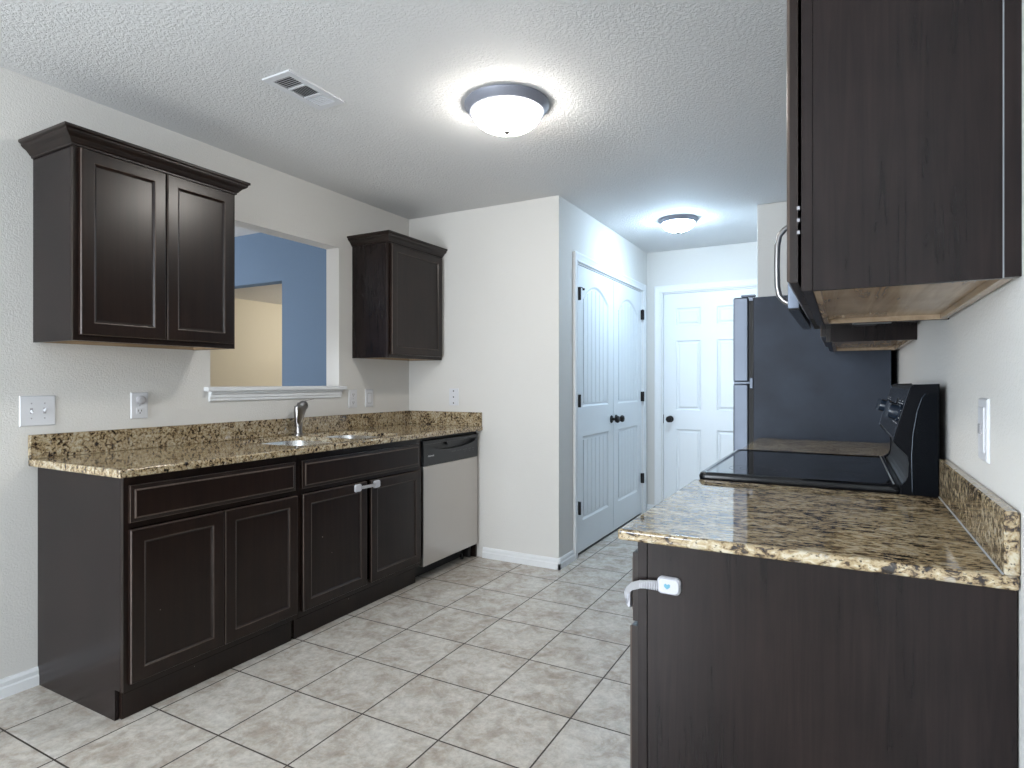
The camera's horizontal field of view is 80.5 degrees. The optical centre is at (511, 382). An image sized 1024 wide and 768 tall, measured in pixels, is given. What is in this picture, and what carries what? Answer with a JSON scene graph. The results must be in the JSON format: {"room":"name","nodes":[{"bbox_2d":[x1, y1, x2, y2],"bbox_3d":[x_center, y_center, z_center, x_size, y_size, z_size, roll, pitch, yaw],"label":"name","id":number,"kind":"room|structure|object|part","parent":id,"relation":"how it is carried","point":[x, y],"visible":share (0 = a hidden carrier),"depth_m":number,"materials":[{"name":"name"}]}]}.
{"room":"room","nodes":[
{"label":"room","id":0,"kind":"room"},
{"bbox_2d":[0,67,408,678],"bbox_3d":[-2.409,0.000,1.667,0.112,2.440,6.608,0,0,29],"label":"wall","id":1,"kind":"structure","parent":0,"point":[92,386],"depth_m":2.65,"materials":[{"name":"paint"}]},
{"bbox_2d":[0,666,38,699],"bbox_3d":[-2.362,1.184,1.622,0.014,0.072,1.874,0,0,29],"label":"baseboard","id":2,"kind":"structure","parent":1,"relation":"attached to","point":[22,681],"depth_m":2.38,"materials":[{"name":"white paint"}]},
{"bbox_2d":[19,395,54,426],"bbox_3d":[-1.909,0.115,2.441,0.022,0.122,0.125,0,0,29],"label":"light switch","id":3,"kind":"object","parent":1,"relation":"attached to","point":[33,410],"visible":1,"depth_m":2.44,"materials":[{"name":"white plastic"}]},
{"bbox_2d":[18,121,250,349],"bbox_3d":[-1.603,-0.559,2.651,0.354,0.798,0.792,0,0,29],"label":"upper cabinet","id":4,"kind":"object","parent":1,"relation":"attached to","point":[134,245],"visible":1,"depth_m":2.45,"materials":[{"name":"brown laminate"}]},
{"bbox_3d":[-1.561,-0.537,2.442,0.019,0.710,0.330,0,0,29],"label":"door","id":5,"kind":"part","parent":4,"relation":"part of","materials":[{"name":"brown wood"}]},
{"bbox_3d":[-1.631,-0.172,2.666,0.280,0.023,0.667,0,0,29],"label":"panel","id":6,"kind":"part","parent":4,"relation":"part of","materials":[{"name":"brown wood"}]},
{"bbox_3d":[-1.603,-0.927,2.651,0.354,0.061,0.792,0,0,29],"label":"crown moulding","id":7,"kind":"part","parent":4,"relation":"part of","materials":[{"name":"brown wood"}]},
{"bbox_3d":[-1.500,-0.528,2.594,0.018,0.737,0.692,0,0,29],"label":"frame","id":8,"kind":"part","parent":4,"relation":"part of","materials":[{"name":"brown wood"}]},
{"bbox_3d":[-1.402,-0.537,2.731,0.019,0.710,0.322,0,0,29],"label":"door","id":9,"kind":"part","parent":4,"relation":"part of","materials":[{"name":"brown wood"}]},
{"bbox_2d":[130,392,147,418],"bbox_3d":[-1.721,0.107,2.797,0.008,0.120,0.078,0,0,29],"label":"outlet","id":10,"kind":"object","parent":1,"relation":"attached to","point":[137,410],"visible":1,"depth_m":2.79,"materials":[{"name":"white plastic"}]},
{"bbox_2d":[136,408,143,413],"bbox_3d":[-1.719,0.133,2.796,0.002,0.028,0.034,0,0,29],"label":"receptacle","id":11,"kind":"object","parent":10,"relation":"attached to","point":[138,410],"depth_m":2.80,"materials":[{"name":"white plastic"}]},
{"bbox_2d":[136,396,145,403],"bbox_3d":[-1.707,0.081,2.792,0.022,0.039,0.039,0,0,29],"label":"night light","id":12,"kind":"object","parent":10,"relation":"attached to","point":[140,399],"visible":1,"depth_m":2.78,"materials":[{"name":"grey plastic"}]},
{"bbox_2d":[28,410,409,458],"bbox_3d":[-1.344,0.258,3.471,0.020,0.096,2.416,0,0,29],"label":"backsplash","id":13,"kind":"structure","parent":1,"relation":"attached to","point":[84,442],"depth_m":2.98,"materials":[{"name":"stone"}]},
{"bbox_2d":[204,386,346,401],"bbox_3d":[-1.366,0.061,3.525,0.152,0.076,0.980,0,0,29],"label":"trim","id":14,"kind":"structure","parent":1,"relation":"attached to","point":[235,393],"depth_m":3.42,"materials":[{"name":"white paint"}]},
{"bbox_2d":[348,390,356,407],"bbox_3d":[-1.054,0.108,4.014,0.008,0.120,0.078,0,0,29],"label":"outlet","id":15,"kind":"object","parent":1,"relation":"attached to","point":[352,394],"visible":1,"depth_m":4.00,"materials":[{"name":"white plastic"}]},
{"bbox_2d":[365,389,372,406],"bbox_3d":[-0.978,0.108,4.153,0.009,0.120,0.078,0,0,29],"label":"light switch","id":16,"kind":"object","parent":1,"relation":"attached to","point":[368,392],"visible":1,"depth_m":4.15,"materials":[{"name":"white plastic"}]},
{"bbox_2d":[347,230,446,360],"bbox_3d":[-0.774,-0.559,4.164,0.354,0.798,0.640,0,0,29],"label":"upper cabinet","id":17,"kind":"object","parent":1,"relation":"attached to","point":[397,277],"visible":1,"depth_m":3.98,"materials":[{"name":"brown laminate"}]},
{"bbox_3d":[-0.790,-0.172,4.202,0.280,0.023,0.565,0,0,29],"label":"panel","id":18,"kind":"part","parent":17,"relation":"part of","materials":[{"name":"brown wood"}]},
{"bbox_3d":[-0.774,-0.927,4.164,0.354,0.061,0.640,0,0,29],"label":"crown moulding","id":19,"kind":"part","parent":17,"relation":"part of","materials":[{"name":"brown wood"}]},
{"bbox_3d":[-0.658,-0.528,4.130,0.018,0.737,0.590,0,0,29],"label":"frame","id":20,"kind":"part","parent":17,"relation":"part of","materials":[{"name":"brown wood"}]},
{"bbox_3d":[-0.641,-0.537,4.121,0.019,0.710,0.552,0,0,29],"label":"door","id":21,"kind":"part","parent":17,"relation":"part of","materials":[{"name":"brown wood"}]},
{"bbox_2d":[210,298,281,386],"bbox_3d":[-3.936,0.000,9.022,0.100,2.440,5.160,0,0,29],"label":"wall","id":22,"kind":"structure","parent":0,"point":[256,358],"depth_m":9.03,"materials":[{"name":"paint"}]},
{"bbox_2d":[235,233,325,385],"bbox_3d":[-3.558,0.000,5.813,5.888,2.440,0.104,0,0,29],"label":"wall","id":23,"kind":"structure","parent":0,"point":[261,259],"depth_m":4.73,"materials":[{"name":"paint"}]},
{"bbox_2d":[0,515,639,767],"bbox_3d":[-2.412,1.270,4.458,9.400,0.100,11.900,0,0,29],"label":"floor","id":24,"kind":"structure","parent":0,"point":[476,662],"depth_m":2.36,"materials":[{"name":"tile"}]},
{"bbox_2d":[38,455,297,720],"bbox_3d":[-1.454,0.778,2.637,0.629,0.883,0.780,0,0,29],"label":"base cabinet","id":25,"kind":"object","parent":24,"relation":"on","point":[152,588],"visible":0.87,"depth_m":2.35,"materials":[{"name":"brown laminate"}]},
{"bbox_3d":[-1.277,0.804,2.326,0.019,0.552,0.372,0,0,29],"label":"door","id":26,"kind":"part","parent":25,"relation":"part of","materials":[{"name":"brown wood"}]},
{"bbox_3d":[-1.204,0.723,2.500,0.018,0.771,0.780,0,0,29],"label":"frame","id":27,"kind":"part","parent":25,"relation":"part of","materials":[{"name":"brown wood"}]},
{"bbox_3d":[-1.187,0.436,2.489,0.019,0.133,0.745,0,0,29],"label":"drawer","id":28,"kind":"part","parent":25,"relation":"part of","materials":[{"name":"brown wood"}]},
{"bbox_3d":[-1.095,0.804,2.658,0.019,0.552,0.376,0,0,29],"label":"door","id":29,"kind":"part","parent":25,"relation":"part of","materials":[{"name":"brown wood"}]},
{"bbox_2d":[291,439,420,638],"bbox_3d":[-1.032,0.778,3.391,0.645,0.883,0.944,0,0,29],"label":"base cabinet","id":30,"kind":"object","parent":24,"relation":"on","point":[356,550],"depth_m":3.16,"materials":[{"name":"brown laminate"}]},
{"bbox_2d":[28,410,482,478],"bbox_3d":[-1.068,0.273,3.320,0.649,0.126,2.417,0,0,29],"label":"countertop","id":31,"kind":"structure","parent":30,"relation":"on","point":[130,452],"depth_m":2.89,"materials":[{"name":"stone"}]},
{"bbox_2d":[294,398,313,434],"bbox_3d":[-1.211,0.200,3.491,0.110,0.212,0.152,0,0,-10],"label":"faucet","id":32,"kind":"object","parent":31,"relation":"on","point":[301,407],"visible":1,"depth_m":3.50,"materials":[{"name":"grey metal"}]},
{"bbox_2d":[262,435,375,445],"bbox_3d":[-1.033,0.420,3.350,0.490,0.188,0.812,0,0,29],"label":"sink","id":33,"kind":"object","parent":31,"relation":"in","point":[299,442],"visible":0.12,"depth_m":3.43,"materials":[{"name":"silver metal"}]},
{"bbox_3d":[-1.127,0.420,3.179,0.490,0.188,0.420,0,0,29],"label":"bowl","id":34,"kind":"part","parent":33,"relation":"part of","materials":[{"name":"silver metal"}]},
{"bbox_3d":[-0.933,0.420,3.533,0.490,0.188,0.395,0,0,29],"label":"bowl","id":35,"kind":"part","parent":33,"relation":"part of","materials":[{"name":"silver metal"}]},
{"bbox_3d":[-0.884,0.804,3.043,0.019,0.552,0.436,0,0,29],"label":"door","id":36,"kind":"part","parent":30,"relation":"part of","materials":[{"name":"brown wood"}]},
{"bbox_3d":[-0.774,0.436,3.243,0.019,0.133,0.896,0,0,29],"label":"drawer","id":37,"kind":"part","parent":30,"relation":"part of","materials":[{"name":"brown wood"}]},
{"bbox_3d":[-0.765,0.552,3.222,0.015,0.040,0.193,0,0,29],"label":"cabinet latch","id":38,"kind":"part","parent":30,"relation":"part of","materials":[{"name":"white plastic"}]},
{"bbox_3d":[-0.659,0.804,3.454,0.019,0.552,0.436,0,0,29],"label":"door","id":39,"kind":"part","parent":30,"relation":"part of","materials":[{"name":"brown wood"}]},
{"bbox_2d":[415,431,477,576],"bbox_3d":[-0.647,0.780,4.085,0.595,0.880,0.618,0,0,29],"label":"dishwasher","id":40,"kind":"object","parent":24,"relation":"on","point":[448,462],"visible":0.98,"depth_m":3.91,"materials":[{"name":"silver metal"}]},
{"bbox_3d":[-0.405,0.818,3.952,0.037,0.608,0.618,0,0,29],"label":"door","id":41,"kind":"part","parent":40,"relation":"part of","materials":[{"name":"silver metal"}]},
{"bbox_3d":[-0.404,0.435,3.951,0.040,0.154,0.618,0,0,29],"label":"control panel","id":42,"kind":"part","parent":40,"relation":"part of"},
{"bbox_2d":[471,431,476,556],"bbox_3d":[-0.514,0.778,4.383,0.599,0.883,0.014,0,0,29],"label":"end panel","id":43,"kind":"object","parent":24,"relation":"on","point":[473,547],"visible":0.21,"depth_m":4.24,"materials":[{"name":"brown wood"}]},
{"bbox_2d":[733,294,890,450],"bbox_3d":[1.753,0.367,3.606,0.809,1.706,0.875,0,0,29],"label":"refrigerator","id":44,"kind":"object","parent":24,"relation":"on","point":[788,384],"visible":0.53,"depth_m":3.24,"materials":[{"name":"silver metal"}]},
{"bbox_3d":[1.484,0.577,3.756,0.081,1.137,0.866,0,0,29],"label":"fresh food door","id":45,"kind":"part","parent":44,"relation":"part of","materials":[{"name":"silver metal"}]},
{"bbox_3d":[1.484,-0.238,3.756,0.081,0.472,0.866,0,0,29],"label":"freezer door","id":46,"kind":"part","parent":44,"relation":"part of","materials":[{"name":"silver metal"}]},
{"bbox_2d":[699,383,939,496],"bbox_3d":[1.032,0.612,2.090,0.645,1.216,0.767,0,0,29],"label":"range","id":47,"kind":"object","parent":24,"relation":"on","point":[910,416],"visible":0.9,"depth_m":1.78,"materials":[{"name":"black metal"}]},
{"bbox_2d":[699,449,899,493],"bbox_3d":[1.006,0.297,2.105,0.547,0.033,0.762,0,0,29],"label":"cooktop","id":48,"kind":"object","parent":47,"relation":"in","point":[862,473],"depth_m":1.95,"materials":[{"name":"black glass"}]},
{"bbox_3d":[1.325,0.085,2.162,0.042,0.053,0.052,0,0,29],"label":"control knob","id":49,"kind":"part","parent":47,"relation":"part of","materials":[{"name":"black plastic"}]},
{"bbox_3d":[1.226,0.282,1.984,0.004,0.004,0.708,0,0,29],"label":"trim","id":50,"kind":"part","parent":47,"relation":"part of","materials":[{"name":"silver metal"}]},
{"bbox_3d":[1.129,0.085,1.804,0.042,0.053,0.052,0,0,29],"label":"control knob","id":51,"kind":"part","parent":47,"relation":"part of","materials":[{"name":"black plastic"}]},
{"bbox_3d":[1.086,0.085,1.725,0.042,0.053,0.052,0,0,29],"label":"control knob","id":52,"kind":"part","parent":47,"relation":"part of","materials":[{"name":"black plastic"}]},
{"bbox_3d":[1.103,0.166,1.617,0.057,0.275,0.004,0,0,29],"label":"panel","id":53,"kind":"part","parent":47,"relation":"part of","materials":[{"name":"black metal"}]},
{"bbox_2d":[624,542,1016,767],"bbox_3d":[0.684,0.773,1.417,0.640,0.893,0.742,0,0,29],"label":"base cabinet","id":54,"kind":"object","parent":24,"relation":"on","point":[756,662],"depth_m":1.09,"materials":[{"name":"brown laminate"}]},
{"bbox_3d":[0.338,0.792,1.410,0.019,0.576,0.354,0,0,29],"label":"door","id":55,"kind":"part","parent":54,"relation":"part of","materials":[{"name":"brown wood"}]},
{"bbox_3d":[0.424,0.423,1.567,0.019,0.142,0.712,0,0,29],"label":"drawer","id":56,"kind":"part","parent":54,"relation":"part of","materials":[{"name":"brown wood"}]},
{"bbox_3d":[0.441,0.718,1.558,0.018,0.781,0.727,0,0,29],"label":"frame","id":57,"kind":"part","parent":54,"relation":"part of","materials":[{"name":"brown laminate"}]},
{"bbox_3d":[0.293,0.430,1.246,0.118,0.083,0.067,0,0,29],"label":"cabinet latch","id":58,"kind":"part","parent":54,"relation":"part of","materials":[{"name":"white plastic"}]},
{"bbox_2d":[618,459,1019,590],"bbox_3d":[0.682,0.264,1.421,0.652,0.124,0.741,0,0,29],"label":"countertop","id":59,"kind":"structure","parent":54,"relation":"on","point":[968,535],"depth_m":1.23,"materials":[{"name":"stone"}]},
{"bbox_3d":[1.438,0.773,2.782,0.630,0.893,0.829,0,0,29],"label":"base cabinet","id":60,"kind":"object","parent":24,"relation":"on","visible":0},
{"bbox_2d":[742,438,889,456],"bbox_3d":[1.431,0.264,2.787,0.652,0.124,0.836,0,0,29],"label":"countertop","id":61,"kind":"structure","parent":60,"relation":"on","point":[771,444],"depth_m":2.86,"materials":[{"name":"stone"}]},
{"bbox_2d":[0,0,786,304],"bbox_3d":[-2.412,-1.270,4.458,9.400,0.100,11.900,0,0,29],"label":"ceiling","id":62,"kind":"structure","parent":0,"point":[658,109],"depth_m":2.53,"materials":[{"name":"paint"}]},
{"bbox_2d":[262,69,344,109],"bbox_3d":[-0.864,-1.216,2.529,0.154,0.006,0.305,0,0,29],"label":"ceiling vent","id":63,"kind":"object","parent":62,"relation":"in","point":[289,82],"visible":1,"depth_m":2.52,"materials":[{"name":"white plastic"}]},
{"bbox_2d":[464,84,549,135],"bbox_3d":[-0.022,-1.153,2.656,0.374,0.134,0.374,0,0,29],"label":"ceiling light","id":64,"kind":"object","parent":62,"relation":"attached to","point":[497,109],"visible":1,"depth_m":2.55,"materials":[{"name":"white glass"}]},
{"bbox_3d":[-0.022,-1.147,2.656,0.300,0.094,0.300,0,0,29],"label":"lamp shade","id":65,"kind":"part","parent":64,"relation":"part of","materials":[{"name":"white glass"}]},
{"bbox_2d":[658,214,698,233],"bbox_3d":[1.244,-1.166,4.529,0.291,0.107,0.291,0,0,29],"label":"ceiling light","id":66,"kind":"object","parent":62,"relation":"attached to","point":[677,223],"visible":1,"depth_m":4.45,"materials":[{"name":"white glass"}]},
{"bbox_3d":[1.244,-1.163,4.529,0.234,0.073,0.234,0,0,29],"label":"lamp shade","id":67,"kind":"part","parent":66,"relation":"part of","materials":[{"name":"white glass"}]},
{"bbox_2d":[409,195,565,557],"bbox_3d":[-0.256,0.000,4.317,1.341,2.440,0.110,0,0,29],"label":"wall","id":68,"kind":"structure","parent":0,"point":[504,265],"depth_m":4.12,"materials":[{"name":"paint"}]},
{"bbox_2d":[410,410,481,425],"bbox_3d":[-0.485,0.258,4.368,0.624,0.096,0.020,0,0,29],"label":"backsplash","id":69,"kind":"structure","parent":68,"relation":"attached to","point":[416,417],"depth_m":4.35,"materials":[{"name":"stone"}]},
{"bbox_2d":[449,388,458,404],"bbox_3d":[-0.418,0.104,4.339,0.081,0.121,0.007,0,0,29],"label":"wall plate","id":70,"kind":"object","parent":68,"relation":"attached to","point":[453,392],"visible":1,"depth_m":4.33,"materials":[{"name":"white plastic"}]},
{"bbox_2d":[482,547,560,569],"bbox_3d":[0.055,1.184,4.076,0.591,0.072,0.014,0,0,29],"label":"baseboard","id":71,"kind":"structure","parent":68,"relation":"attached to","point":[489,553],"depth_m":4.07,"materials":[{"name":"white paint"}]},
{"bbox_2d":[566,200,646,553],"bbox_3d":[0.767,0.000,4.904,0.110,2.440,1.902,0,0,29],"label":"wall","id":72,"kind":"structure","parent":0,"point":[585,235],"depth_m":4.34,"materials":[{"name":"paint"}]},
{"bbox_2d":[558,550,574,569],"bbox_3d":[0.365,1.184,4.042,0.014,0.072,0.252,0,0,29],"label":"baseboard","id":73,"kind":"structure","parent":72,"relation":"attached to","point":[568,558],"depth_m":4.04,"materials":[{"name":"white paint"}]},
{"bbox_2d":[578,265,619,552],"bbox_3d":[0.653,0.187,4.554,0.107,2.026,0.769,0,0,29],"label":"door","id":74,"kind":"structure","parent":72,"relation":"in","point":[595,290],"depth_m":4.54,"materials":[{"name":"white paint"}]},
{"bbox_3d":[0.828,0.295,4.838,0.072,0.062,0.062,0,0,29],"label":"knob","id":75,"kind":"part","parent":74,"relation":"part of","materials":[{"name":"brown metal"}]},
{"bbox_2d":[573,251,645,559],"bbox_3d":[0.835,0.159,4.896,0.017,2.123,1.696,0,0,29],"label":"trim","id":76,"kind":"structure","parent":72,"relation":"attached to","point":[577,257],"depth_m":4.20,"materials":[{"name":"white paint"}]},
{"bbox_2d":[578,514,640,554],"bbox_3d":[0.779,1.217,4.927,0.088,0.006,1.536,0,0,29],"label":"trim","id":77,"kind":"structure","parent":72,"relation":"attached to","point":[596,542],"depth_m":4.80,"materials":[{"name":"brown metal"}]},
{"bbox_2d":[613,280,643,529],"bbox_3d":[1.025,0.187,5.234,0.107,2.026,0.770,0,0,29],"label":"door","id":78,"kind":"structure","parent":72,"relation":"in","point":[628,314],"depth_m":5.19,"materials":[{"name":"white paint"}]},
{"bbox_3d":[0.882,0.295,4.936,0.072,0.062,0.062,0,0,29],"label":"knob","id":79,"kind":"part","parent":78,"relation":"part of","materials":[{"name":"brown metal"}]},
{"bbox_2d":[647,242,756,504],"bbox_3d":[1.738,0.000,5.525,1.216,2.440,0.120,0,0,29],"label":"wall","id":80,"kind":"structure","parent":0,"point":[730,262],"depth_m":5.57,"materials":[{"name":"paint"}]},
{"bbox_2d":[646,504,653,510],"bbox_3d":[1.300,1.184,5.688,0.071,0.072,0.014,0,0,29],"label":"baseboard","id":81,"kind":"structure","parent":80,"relation":"attached to","point":[649,506],"depth_m":5.69,"materials":[{"name":"white paint"}]},
{"bbox_2d":[654,279,756,505],"bbox_3d":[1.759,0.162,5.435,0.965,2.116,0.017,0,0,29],"label":"trim","id":82,"kind":"structure","parent":80,"relation":"attached to","point":[658,290],"depth_m":5.64,"materials":[{"name":"white paint"}]},
{"bbox_2d":[663,288,756,498],"bbox_3d":[1.760,0.194,5.437,0.810,2.028,0.107,0,0,29],"label":"door","id":83,"kind":"structure","parent":80,"relation":"in","point":[698,326],"depth_m":5.50,"materials":[{"name":"white paint"}]},
{"bbox_3d":[1.452,0.340,5.585,0.062,0.062,0.072,0,0,29],"label":"knob","id":84,"kind":"part","parent":83,"relation":"part of","materials":[{"name":"brown metal"}]},
{"bbox_2d":[757,201,787,296],"bbox_3d":[2.372,0.000,4.516,0.865,2.440,1.280,0,0,29],"label":"wall","id":85,"kind":"structure","parent":0,"point":[772,217],"depth_m":4.12,"materials":[{"name":"paint"}]},
{"bbox_2d":[891,0,1023,767],"bbox_3d":[0.611,0.000,0.497,0.110,2.440,7.460,0,0,29],"label":"wall","id":86,"kind":"structure","parent":0,"point":[974,354],"depth_m":1.14,"materials":[{"name":"paint"}]},
{"bbox_2d":[820,323,916,351],"bbox_3d":[1.561,-0.559,2.715,0.354,0.798,0.838,0,0,29],"label":"upper cabinet","id":87,"kind":"object","parent":86,"relation":"attached to","point":[890,337],"visible":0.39,"depth_m":2.38,"materials":[{"name":"brown laminate"}]},
{"bbox_3d":[1.341,-0.537,2.601,0.019,0.710,0.407,0,0,29],"label":"door","id":88,"kind":"part","parent":87,"relation":"part of","materials":[{"name":"brown wood"}]},
{"bbox_3d":[1.457,-0.528,2.772,0.018,0.737,0.838,0,0,29],"label":"frame","id":89,"kind":"part","parent":87,"relation":"part of","materials":[{"name":"brown wood"}]},
{"bbox_3d":[1.589,-0.172,2.700,0.280,0.023,0.813,0,0,29],"label":"panel","id":90,"kind":"part","parent":87,"relation":"part of","materials":[{"name":"brown wood"}]},
{"bbox_2d":[787,0,1021,324],"bbox_3d":[0.809,-0.561,1.347,0.358,0.794,0.740,0,0,29],"label":"upper cabinet","id":91,"kind":"object","parent":86,"relation":"attached to","point":[904,117],"visible":1,"depth_m":1.02,"materials":[{"name":"brown laminate"}]},
{"bbox_3d":[0.597,-0.537,1.261,0.019,0.710,0.354,0,0,29],"label":"door","id":92,"kind":"part","parent":91,"relation":"part of","materials":[{"name":"brown wood"}]},
{"bbox_3d":[0.770,-0.537,1.577,0.019,0.710,0.354,0,0,29],"label":"door","id":93,"kind":"part","parent":91,"relation":"part of","materials":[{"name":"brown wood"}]},
{"bbox_3d":[0.705,-0.530,1.407,0.018,0.733,0.734,0,0,29],"label":"frame","id":94,"kind":"part","parent":91,"relation":"part of","materials":[{"name":"brown laminate"}]},
{"bbox_3d":[0.838,-0.176,1.334,0.284,0.023,0.709,0,0,29],"label":"panel","id":95,"kind":"part","parent":91,"relation":"part of","materials":[{"name":"brown wood"}]},
{"bbox_2d":[939,459,1019,576],"bbox_3d":[0.959,0.252,1.269,0.020,0.101,0.741,0,0,29],"label":"backsplash","id":96,"kind":"structure","parent":86,"relation":"attached to","point":[994,524],"depth_m":1.09,"materials":[{"name":"stone"}]},
{"bbox_2d":[977,398,989,463],"bbox_3d":[0.914,0.092,1.177,0.011,0.122,0.084,0,0,29],"label":"light switch","id":97,"kind":"object","parent":86,"relation":"attached to","point":[983,426],"visible":1,"depth_m":1.16,"materials":[{"name":"white plastic"}]},
{"bbox_3d":[1.174,-0.798,2.009,0.354,0.320,0.764,0,0,29],"label":"upper cabinet","id":98,"kind":"object","parent":86,"relation":"attached to","visible":0},
{"bbox_2d":[774,225,917,329],"bbox_3d":[1.137,-0.420,2.029,0.416,0.423,0.756,0,0,29],"label":"microwave","id":99,"kind":"object","parent":98,"relation":"attached to","point":[794,307],"visible":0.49,"depth_m":1.84,"materials":[{"name":"black plastic"}]},
{"bbox_3d":[0.818,-0.353,1.830,0.049,0.248,0.017,0,0,29],"label":"handle","id":100,"kind":"part","parent":99,"relation":"part of","materials":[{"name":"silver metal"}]},
{"bbox_3d":[0.969,-0.422,2.036,0.032,0.412,0.605,0,0,29],"label":"door","id":101,"kind":"part","parent":99,"relation":"part of","materials":[{"name":"silver metal"}]}
]}

